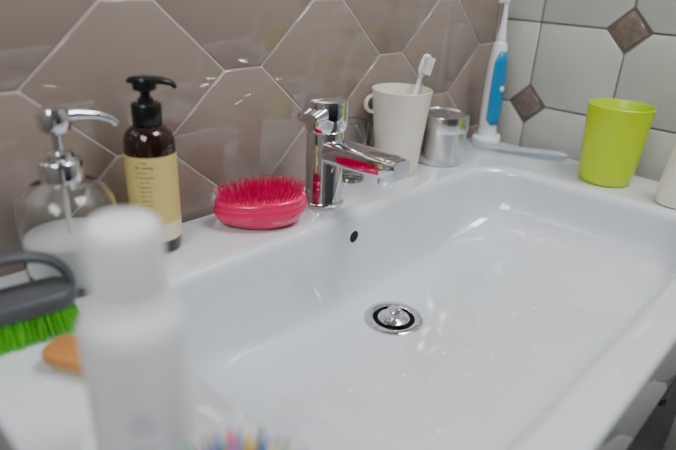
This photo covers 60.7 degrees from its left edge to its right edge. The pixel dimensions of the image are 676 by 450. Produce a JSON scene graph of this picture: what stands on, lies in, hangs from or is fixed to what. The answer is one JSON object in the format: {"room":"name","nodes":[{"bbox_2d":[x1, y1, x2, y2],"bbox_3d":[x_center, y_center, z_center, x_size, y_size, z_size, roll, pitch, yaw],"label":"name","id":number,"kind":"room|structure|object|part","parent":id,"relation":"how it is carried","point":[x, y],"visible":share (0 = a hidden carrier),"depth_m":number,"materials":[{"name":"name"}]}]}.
{"room":"bathroom","nodes":[
{"label":"bathroom","id":0,"kind":"room"},
{"bbox_2d":[0,0,501,276],"bbox_3d":[-0.352,-0.406,0.420,0.078,2.668,1.989,23,31,38],"label":"wall","id":1,"kind":"structure","parent":0,"point":[243,72],"depth_m":0.72,"materials":[{"name":"beige tile"}]},
{"bbox_2d":[496,0,675,449],"bbox_3d":[1.168,-0.275,0.370,2.350,2.609,0.080,23,31,38],"label":"wall","id":2,"kind":"structure","parent":0,"point":[563,55],"depth_m":1.05,"materials":[{"name":"white tile"}]},
{"bbox_3d":[0.442,1.206,0.233,2.300,0.050,1.890,23,31,38],"label":"floor","id":3,"kind":"structure","parent":0,"visible":0},
{"bbox_2d":[626,377,675,449],"bbox_3d":[0.111,0.460,0.900,0.510,0.720,0.920,23,31,38],"label":"vanity cabinet","id":4,"kind":"object","parent":3,"relation":"on","point":[654,432],"visible":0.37,"depth_m":0.84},
{"bbox_2d":[0,137,675,449],"bbox_3d":[0.128,0.095,0.735,0.522,0.158,0.973,23,31,38],"label":"sink","id":5,"kind":"object","parent":4,"relation":"in","point":[493,300],"visible":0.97,"depth_m":0.70,"materials":[{"name":"ceramic"}]},
{"bbox_2d":[0,251,79,356],"bbox_3d":[-0.270,0.059,0.478,0.102,0.078,0.046,-16,30,-35],"label":"brush","id":6,"kind":"object","parent":5,"relation":"on","point":[26,308],"visible":0.98,"depth_m":0.48,"materials":[{"name":"grey plastic"}]},
{"bbox_3d":[-0.269,0.043,0.470,0.101,0.043,0.014,-15,30,-35],"label":"handle","id":7,"kind":"part","parent":6,"relation":"part of","materials":[{"name":"grey plastic"}]},
{"bbox_2d":[41,334,83,379],"bbox_3d":[-0.202,0.105,0.457,0.062,0.018,0.032,9,25,13],"label":"brush","id":8,"kind":"object","parent":5,"relation":"on","point":[62,353],"visible":0.52,"depth_m":0.45,"materials":[{"name":"orange wood"}]},
{"bbox_2d":[15,105,118,295],"bbox_3d":[-0.261,-0.026,0.552,0.092,0.174,0.092,4,24,2],"label":"soap dispenser","id":9,"kind":"object","parent":5,"relation":"on","point":[52,211],"visible":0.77,"depth_m":0.53,"materials":[{"name":"clear glass"}]},
{"bbox_3d":[-0.258,-0.076,0.530,0.009,0.033,0.009,23,31,38],"label":"stem","id":10,"kind":"part","parent":9,"relation":"part of","materials":[{"name":"silver metal"}]},
{"bbox_2d":[15,174,117,295],"bbox_3d":[-0.262,0.002,0.565,0.092,0.112,0.092,23,31,38],"label":"glass bottle","id":11,"kind":"object","parent":9,"relation":"attached to","point":[52,211],"depth_m":0.53,"materials":[{"name":"clear glass"}]},
{"bbox_2d":[77,207,196,449],"bbox_3d":[-0.117,0.077,0.336,0.059,0.176,0.059,23,31,38],"label":"spray bottle","id":12,"kind":"object","parent":5,"relation":"on","point":[133,331],"visible":0.99,"depth_m":0.31,"materials":[{"name":"plastic"}]},
{"bbox_2d":[123,75,181,252],"bbox_3d":[-0.202,-0.065,0.624,0.055,0.192,0.055,23,31,38],"label":"pump bottle","id":13,"kind":"object","parent":5,"relation":"on","point":[149,146],"visible":0.9,"depth_m":0.60,"materials":[{"name":"brown plastic"}]},
{"bbox_3d":[-0.198,-0.132,0.594,0.010,0.020,0.010,23,31,38],"label":"pump stem","id":14,"kind":"part","parent":13,"relation":"part of","materials":[{"name":"black plastic"}]},
{"bbox_2d":[181,425,296,449],"bbox_3d":[-0.070,0.152,0.343,0.108,0.037,0.064,8,24,12],"label":"cotton swabs","id":15,"kind":"object","parent":5,"relation":"on","point":[257,443],"visible":1,"depth_m":0.35,"materials":[{"name":"plastic"}]},
{"bbox_2d":[213,174,307,229],"bbox_3d":[-0.096,-0.028,0.721,0.118,0.057,0.072,-3,25,-14],"label":"hairbrush","id":16,"kind":"object","parent":5,"relation":"on","point":[258,205],"visible":1,"depth_m":0.70,"materials":[{"name":"pink plastic"}]},
{"bbox_2d":[298,93,409,209],"bbox_3d":[0.014,-0.082,0.742,0.160,0.148,0.073,23,31,38],"label":"faucet","id":17,"kind":"object","parent":5,"relation":"on","point":[324,116],"visible":0.98,"depth_m":0.74,"materials":[{"name":"silver metal"}]},
{"bbox_3d":[-0.030,-0.144,0.735,0.042,0.024,0.030,17,28,30],"label":"lever","id":18,"kind":"part","parent":17,"relation":"part of","materials":[{"name":"silver metal"}]},
{"bbox_3d":[0.031,-0.083,0.735,0.126,0.033,0.041,23,31,38],"label":"spout","id":19,"kind":"part","parent":17,"relation":"part of","materials":[{"name":"silver metal"}]},
{"bbox_2d":[342,117,368,182],"bbox_3d":[0.023,-0.114,0.882,0.042,0.093,0.042,23,31,38],"label":"drinking glass","id":20,"kind":"object","parent":5,"relation":"on","point":[357,128],"visible":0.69,"depth_m":0.86,"materials":[{"name":"clear glass"}]},
{"bbox_2d":[364,83,432,176],"bbox_3d":[0.097,-0.150,0.922,0.095,0.134,0.095,23,31,38],"label":"mug","id":21,"kind":"object","parent":5,"relation":"on","point":[399,116],"visible":0.73,"depth_m":0.89,"materials":[{"name":"white ceramic"}]},
{"bbox_3d":[0.048,-0.189,0.898,0.017,0.032,0.008,-4,25,-14],"label":"handle","id":22,"kind":"part","parent":21,"relation":"part of","materials":[{"name":"white ceramic"}]},
{"bbox_2d":[412,54,435,94],"bbox_3d":[0.116,-0.179,0.913,0.024,0.174,0.076,23,31,38],"label":"toothbrush","id":23,"kind":"object","parent":21,"relation":"in","point":[426,65],"depth_m":0.90,"materials":[{"name":"beige plastic"}]},
{"bbox_2d":[418,107,469,166],"bbox_3d":[0.178,-0.152,0.998,0.087,0.084,0.087,23,31,38],"label":"metal tin","id":24,"kind":"object","parent":5,"relation":"on","point":[444,137],"visible":0.83,"depth_m":0.97,"materials":[{"name":"silver metal"}]},
{"bbox_3d":[0.180,-0.178,0.987,0.087,0.027,0.087,23,31,38],"label":"lid","id":25,"kind":"part","parent":24,"relation":"part of","materials":[{"name":"metal"}]},
{"bbox_2d":[471,0,510,143],"bbox_3d":[0.297,-0.287,1.085,0.052,0.270,0.067,13,26,21],"label":"electric toothbrush","id":26,"kind":"object","parent":5,"relation":"on","point":[493,93],"visible":0.97,"depth_m":1.08,"materials":[{"name":"white plastic"}]},
{"bbox_3d":[0.292,-0.182,1.131,0.036,0.015,0.036,13,26,21],"label":"charging post","id":27,"kind":"part","parent":26,"relation":"part of","materials":[{"name":"white plastic"}]},
{"bbox_3d":[0.296,-0.263,1.095,0.035,0.165,0.037,13,26,21],"label":"handle","id":28,"kind":"part","parent":26,"relation":"part of","materials":[{"name":"white plastic"}]},
{"bbox_3d":[0.303,-0.256,1.086,0.037,0.136,0.013,-13,29,-32],"label":"grip panel","id":29,"kind":"part","parent":26,"relation":"part of","materials":[{"name":"blue plastic"}]},
{"bbox_2d":[472,142,567,159],"bbox_3d":[0.333,-0.137,1.064,0.171,0.016,0.019,10,25,16],"label":"toothbrush","id":30,"kind":"object","parent":5,"relation":"on","point":[534,152],"visible":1,"depth_m":1.05,"materials":[{"name":"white plastic"}]},
{"bbox_2d":[578,98,656,187],"bbox_3d":[0.443,-0.132,0.930,0.099,0.125,0.099,23,31,38],"label":"tumbler","id":31,"kind":"object","parent":5,"relation":"on","point":[616,131],"visible":1,"depth_m":0.90,"materials":[{"name":"plastic"}]},
{"bbox_2d":[655,142,675,208],"bbox_3d":[0.510,-0.105,0.837,0.056,0.158,0.062,23,31,38],"label":"bottle","id":32,"kind":"object","parent":5,"relation":"on","point":[665,195],"visible":1,"depth_m":0.84,"materials":[{"name":"plastic"}]},
{"bbox_3d":[0.460,0.187,0.771,0.017,0.015,0.205,23,31,38],"label":"handle","id":33,"kind":"part","parent":4,"relation":"part of","materials":[{"name":"metal"}]}
]}

